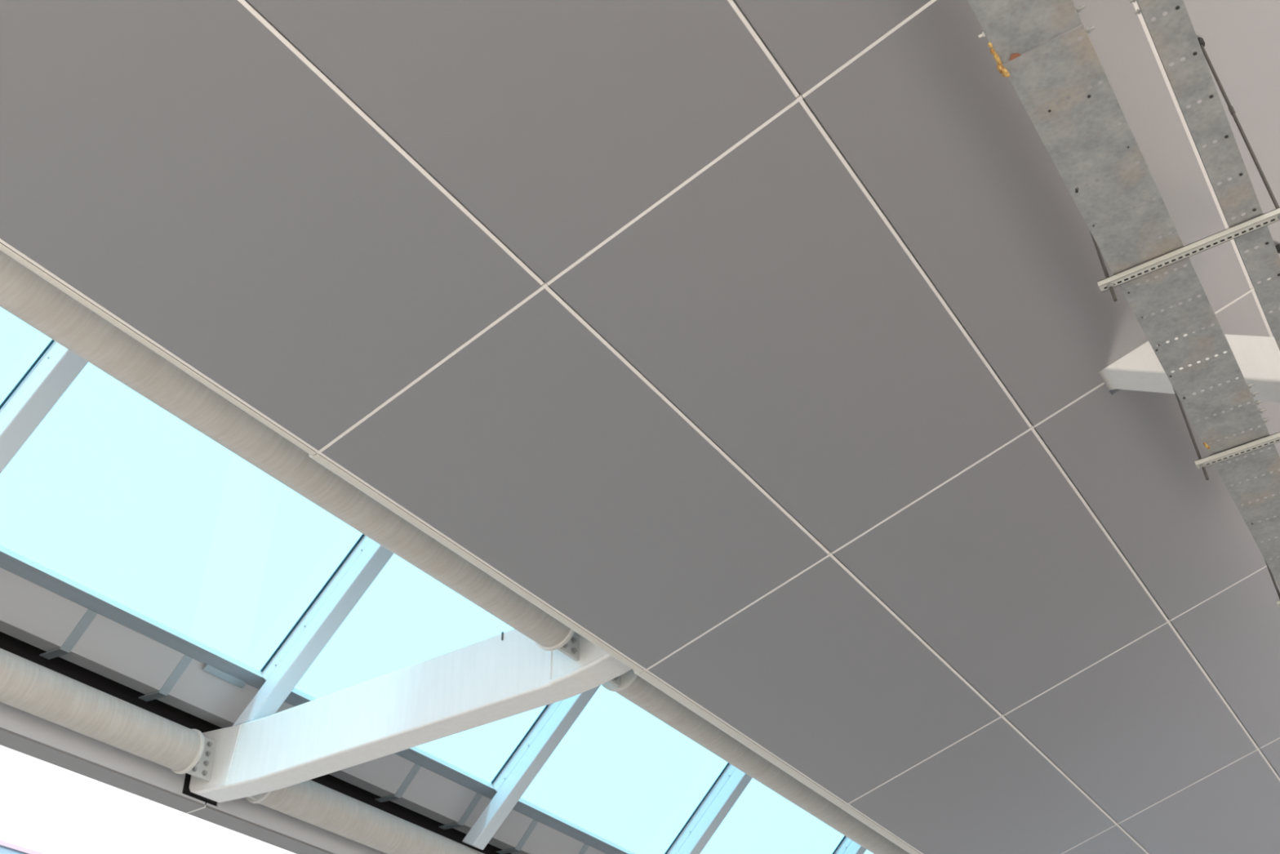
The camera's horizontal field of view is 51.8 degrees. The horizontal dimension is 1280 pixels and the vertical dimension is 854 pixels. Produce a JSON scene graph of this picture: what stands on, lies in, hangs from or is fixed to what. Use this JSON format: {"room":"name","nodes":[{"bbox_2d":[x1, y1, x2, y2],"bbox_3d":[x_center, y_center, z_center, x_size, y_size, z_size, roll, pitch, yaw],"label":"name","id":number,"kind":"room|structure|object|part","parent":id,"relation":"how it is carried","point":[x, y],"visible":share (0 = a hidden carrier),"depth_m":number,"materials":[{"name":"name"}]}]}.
{"room":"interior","nodes":[
{"label":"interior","id":0,"kind":"room"},
{"bbox_2d":[0,0,1279,853],"bbox_3d":[4.932,1.146,8.873,7.069,1.954,22.560,-23,-41,25],"label":"ceiling","id":1,"kind":"structure","parent":0,"point":[758,348],"depth_m":5.55,"materials":[{"name":"silver metal"}]},
{"bbox_3d":[-1.538,-0.841,4.471,1.150,0.331,2.483,-23,-41,25],"label":"panel","id":2,"kind":"part","parent":1,"relation":"part of","materials":[{"name":"grey"}]},
{"bbox_3d":[-0.576,-1.500,4.172,1.150,0.330,2.483,-23,-41,25],"label":"panel","id":3,"kind":"part","parent":1,"relation":"part of","materials":[{"name":"grey"}]},
{"bbox_3d":[-0.174,0.376,6.177,1.150,0.331,2.483,-23,-41,25],"label":"panel","id":4,"kind":"part","parent":1,"relation":"part of","materials":[{"name":"grey"}]},
{"bbox_2d":[189,332,1279,802],"bbox_3d":[0.704,0.862,6.964,8.664,1.665,0.220,-23,-41,25],"label":"beam","id":5,"kind":"structure","parent":1,"relation":"attached to","point":[506,674],"depth_m":7.87,"materials":[{"name":"white metal"}]},
{"bbox_2d":[0,648,216,781],"bbox_3d":[-4.806,0.424,6.184,0.295,0.295,7.302,-23,-41,25],"label":"tube","id":6,"kind":"object","parent":5,"relation":"attached to","point":[28,686],"visible":1,"depth_m":7.96,"materials":[{"name":"metal"}]},
{"bbox_2d":[0,341,88,473],"bbox_3d":[-3.097,-0.469,7.288,2.528,2.412,0.138,-23,-41,25],"label":"window mullion","id":7,"kind":"object","parent":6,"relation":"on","point":[54,373],"visible":0.17,"depth_m":7.18,"materials":[{"name":"white metal"}]},
{"bbox_3d":[-2.866,2.152,8.606,0.020,0.270,0.199,-23,-41,25],"label":"fin plate","id":8,"kind":"part","parent":6,"relation":"part of","materials":[{"name":"grey paint"}]},
{"bbox_2d":[0,250,579,661],"bbox_3d":[-2.344,-0.581,4.932,0.295,0.295,7.302,-23,-41,25],"label":"tube","id":9,"kind":"object","parent":5,"relation":"attached to","point":[25,295],"visible":0.59,"depth_m":5.64,"materials":[{"name":"metal"}]},
{"bbox_3d":[-0.405,1.147,7.354,0.020,0.270,0.199,-23,-41,25],"label":"fin plate","id":10,"kind":"part","parent":9,"relation":"part of","materials":[{"name":"grey paint"}]},
{"bbox_2d":[232,535,393,725],"bbox_3d":[-1.706,0.685,9.017,2.457,2.288,0.138,-23,-41,25],"label":"window mullion","id":11,"kind":"object","parent":5,"relation":"on","point":[346,588],"visible":0.47,"depth_m":8.86,"materials":[{"name":"white metal"}]},
{"bbox_2d":[244,779,484,853],"bbox_3d":[-0.001,4.709,12.192,0.295,0.295,9.886,-23,-41,25],"label":"tube","id":12,"kind":"object","parent":5,"relation":"attached to","point":[311,802],"visible":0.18,"depth_m":9.47,"materials":[{"name":"metal"}]},
{"bbox_3d":[-2.641,2.352,8.887,0.020,0.270,0.201,-23,-41,25],"label":"fin plate","id":13,"kind":"part","parent":12,"relation":"part of","materials":[{"name":"grey paint"}]},
{"bbox_2d":[0,631,511,853],"bbox_3d":[-1.489,3.385,10.646,0.545,0.774,20.091,-23,-41,25],"label":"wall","id":14,"kind":"structure","parent":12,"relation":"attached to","point":[20,731],"depth_m":8.65,"materials":[{"name":"black metal"}]},
{"bbox_2d":[0,567,606,853],"bbox_3d":[-1.431,3.122,10.720,0.428,0.235,20.000,-23,-41,25],"label":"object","id":15,"kind":"structure","parent":14,"relation":"attached to","point":[30,613],"depth_m":8.69,"materials":[{"name":"grey metal"}]},
{"bbox_2d":[0,545,635,853],"bbox_3d":[-1.216,2.946,10.674,0.180,0.049,20.000,-23,-41,25],"label":"window frame","id":16,"kind":"structure","parent":15,"relation":"attached to","point":[11,561],"depth_m":8.61,"materials":[{"name":"silver metal"}]},
{"bbox_2d":[0,339,54,408],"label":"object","id":17,"kind":"structure","parent":16,"relation":"on","point":[51,342],"depth_m":7.29,"materials":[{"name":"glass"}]},
{"bbox_2d":[260,533,364,671],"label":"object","id":18,"kind":"structure","parent":16,"relation":"on","point":[362,535],"depth_m":8.96,"materials":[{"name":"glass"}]},
{"bbox_2d":[490,704,549,783],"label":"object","id":19,"kind":"structure","parent":16,"relation":"on","point":[547,705],"depth_m":10.65,"materials":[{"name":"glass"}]},
{"bbox_2d":[664,762,728,853],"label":"window","id":20,"kind":"structure","parent":16,"relation":"on","point":[727,764],"depth_m":12.38,"materials":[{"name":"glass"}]},
{"bbox_2d":[831,835,845,853],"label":"window","id":21,"kind":"structure","parent":16,"relation":"on","point":[843,837],"depth_m":14.12,"materials":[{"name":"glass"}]},
{"bbox_2d":[462,684,600,849],"bbox_3d":[-0.369,1.964,10.700,2.528,2.412,0.138,-23,-41,25],"label":"window mullion","id":22,"kind":"object","parent":12,"relation":"on","point":[558,717],"visible":0.49,"depth_m":10.54,"materials":[{"name":"white metal"}]},
{"bbox_2d":[666,763,752,853],"bbox_3d":[0.995,3.180,12.406,2.528,2.412,0.138,-23,-41,25],"label":"window mullion","id":23,"kind":"object","parent":12,"relation":"on","point":[733,781],"visible":0.3,"depth_m":12.30,"materials":[{"name":"white metal"}]},
{"bbox_2d":[834,835,866,853],"bbox_3d":[2.359,4.397,14.111,2.528,2.412,0.138,-23,-41,25],"label":"window mullion","id":24,"kind":"object","parent":12,"relation":"on","point":[847,846],"visible":0.18,"depth_m":14.06,"materials":[{"name":"white metal"}]},
{"bbox_2d":[601,669,910,853],"bbox_3d":[2.461,3.704,10.940,0.295,0.295,9.886,-23,-41,25],"label":"tube","id":25,"kind":"object","parent":5,"relation":"attached to","point":[628,685],"visible":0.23,"depth_m":8.57,"materials":[{"name":"metal"}]},
{"bbox_3d":[-0.180,1.347,7.635,0.020,0.270,0.201,-23,-41,25],"label":"fin plate","id":26,"kind":"part","parent":25,"relation":"part of","materials":[{"name":"grey paint"}]},
{"bbox_3d":[0.788,-0.283,5.878,1.150,0.330,2.483,-23,-41,25],"label":"panel","id":27,"kind":"part","parent":1,"relation":"part of","materials":[{"name":"grey"}]},
{"bbox_3d":[1.191,1.592,7.883,1.150,0.331,2.483,-23,-41,25],"label":"panel","id":28,"kind":"part","parent":1,"relation":"part of","materials":[{"name":"grey"}]},
{"bbox_3d":[0.386,-2.159,3.873,1.149,0.330,2.483,-23,-41,25],"label":"panel","id":29,"kind":"part","parent":1,"relation":"part of","materials":[{"name":"grey"}]},
{"bbox_3d":[2.555,2.809,9.588,1.150,0.331,2.483,-23,-41,25],"label":"panel","id":30,"kind":"part","parent":1,"relation":"part of","materials":[{"name":"grey"}]},
{"bbox_3d":[2.153,0.933,7.583,1.150,0.330,2.483,-23,-41,25],"label":"panel","id":31,"kind":"part","parent":1,"relation":"part of","materials":[{"name":"grey"}]},
{"bbox_3d":[1.750,-0.942,5.579,1.149,0.330,2.483,-23,-41,25],"label":"panel","id":32,"kind":"part","parent":1,"relation":"part of","materials":[{"name":"grey"}]},
{"bbox_3d":[3.919,4.025,11.294,1.150,0.331,2.483,-23,-41,25],"label":"panel","id":33,"kind":"part","parent":1,"relation":"part of","materials":[{"name":"grey"}]},
{"bbox_2d":[967,0,1279,586],"bbox_3d":[2.213,-0.284,5.248,0.303,0.083,7.500,-23,-41,25],"label":"cable tray","id":34,"kind":"object","parent":1,"relation":"attached to","point":[1077,66],"visible":1,"depth_m":4.61,"materials":[{"name":"grey metal"}]},
{"bbox_2d":[967,0,1082,63],"bbox_3d":[0.689,-1.649,3.353,0.255,0.060,1.922,-23,-41,25],"label":"tray","id":35,"kind":"object","parent":34,"relation":"on","point":[1041,22],"depth_m":3.93,"materials":[{"name":"grey metal"}]},
{"bbox_2d":[1001,15,1270,455],"bbox_3d":[1.918,-0.551,4.886,0.255,0.060,2.576,-23,-41,25],"label":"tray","id":36,"kind":"object","parent":34,"relation":"on","point":[1077,66],"depth_m":4.60,"materials":[{"name":"grey metal"}]},
{"bbox_2d":[1213,431,1279,586],"bbox_3d":[3.439,0.805,6.790,0.255,0.060,2.998,-23,-41,25],"label":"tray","id":37,"kind":"object","parent":34,"relation":"on","point":[1251,466],"depth_m":6.03,"materials":[{"name":"grey metal"}]},
{"bbox_3d":[3.517,2.150,9.289,1.150,0.330,2.483,-23,-41,25],"label":"panel","id":38,"kind":"part","parent":1,"relation":"part of","materials":[{"name":"grey"}]},
{"bbox_3d":[3.114,0.274,7.284,1.149,0.330,2.483,-23,-41,25],"label":"panel","id":39,"kind":"part","parent":1,"relation":"part of","materials":[{"name":"grey"}]},
{"bbox_2d":[1075,37,1279,301],"bbox_3d":[1.962,-0.987,4.961,0.699,1.050,0.036,-23,-41,25],"label":"hanger","id":40,"kind":"object","parent":1,"relation":"hanging from","point":[1262,220],"visible":0.9,"depth_m":4.73,"materials":[{"name":"silver metal"}]},
{"bbox_3d":[1.705,-0.813,5.043,0.013,0.890,0.013,-23,-41,25],"label":"threaded rod","id":41,"kind":"part","parent":40,"relation":"part of","materials":[{"name":"grey metal"}]},
{"bbox_2d":[1197,37,1204,46],"bbox_3d":[2.186,-1.498,5.146,0.031,0.030,0.031,-23,-41,25],"label":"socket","id":42,"kind":"object","parent":40,"relation":"attached to","point":[1202,42],"depth_m":5.13,"materials":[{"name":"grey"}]},
{"bbox_3d":[2.206,-1.090,4.840,0.013,1.050,0.013,-23,-41,25],"label":"threaded rod","id":43,"kind":"part","parent":40,"relation":"part of","materials":[{"name":"grey metal"}]},
{"bbox_3d":[4.881,3.366,10.995,1.150,0.330,2.483,-23,-41,25],"label":"panel","id":44,"kind":"part","parent":1,"relation":"part of","materials":[{"name":"grey"}]},
{"bbox_3d":[2.712,-1.601,5.279,1.149,0.330,2.483,-23,-41,25],"label":"panel","id":45,"kind":"part","parent":1,"relation":"part of","materials":[{"name":"grey"}]},
{"bbox_2d":[1157,244,1279,479],"bbox_3d":[2.723,-0.308,5.916,0.703,1.052,0.036,-23,-41,25],"label":"hanger","id":46,"kind":"object","parent":1,"relation":"hanging from","point":[1201,463],"visible":0.89,"depth_m":5.74,"materials":[{"name":"silver metal"}]},
{"bbox_3d":[2.452,-0.125,6.002,0.013,0.885,0.013,-23,-41,25],"label":"threaded rod","id":47,"kind":"part","parent":46,"relation":"part of","materials":[{"name":"grey metal"}]},
{"bbox_2d":[1128,0,1279,351],"bbox_3d":[2.091,-0.775,4.597,0.154,0.062,6.000,-23,-41,25],"label":"cable tray","id":48,"kind":"object","parent":46,"relation":"on","point":[1174,37],"visible":1,"depth_m":4.31,"materials":[{"name":"grey metal"}]},
{"bbox_2d":[1275,244,1279,253],"bbox_3d":[2.956,-0.823,6.097,0.031,0.030,0.031,-23,-41,25],"label":"socket","id":49,"kind":"object","parent":46,"relation":"attached to","point":[1277,246],"depth_m":6.09,"materials":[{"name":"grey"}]},
{"bbox_3d":[4.478,1.490,8.990,1.149,0.330,2.483,-23,-41,25],"label":"panel","id":50,"kind":"part","parent":1,"relation":"part of","materials":[{"name":"grey"}]},
{"bbox_2d":[1243,503,1279,607],"bbox_3d":[3.582,0.448,6.973,0.683,1.056,0.036,-23,-41,25],"label":"hanger","id":51,"kind":"object","parent":1,"relation":"hanging from","point":[1269,571],"visible":0.37,"depth_m":6.90,"materials":[{"name":"silver metal"}]},
{"bbox_3d":[4.076,-0.385,6.985,1.149,0.330,2.483,-23,-41,25],"label":"panel","id":52,"kind":"part","parent":1,"relation":"part of","materials":[{"name":"grey"}]},
{"bbox_3d":[5.843,2.707,10.696,1.149,0.330,2.483,-23,-41,25],"label":"panel","id":53,"kind":"part","parent":1,"relation":"part of","materials":[{"name":"grey"}]},
{"bbox_3d":[-22.773,18.248,19.856,52.390,0.290,140.000,-23,-41,25],"label":"floor","id":54,"kind":"structure","parent":0,"visible":0},
{"bbox_2d":[0,744,296,853],"bbox_3d":[-7.804,11.110,20.421,6.040,10.600,38.160,-23,-41,25],"label":"building","id":55,"kind":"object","parent":54,"relation":"on","point":[46,807],"visible":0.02,"depth_m":18.35,"materials":[{"name":"white"}]},
{"bbox_3d":[-7.541,7.772,16.684,0.040,4.300,4.100,-23,-41,25],"label":"pane","id":56,"kind":"part","parent":55,"relation":"part of","materials":[{"name":"blue glass"}]}
]}

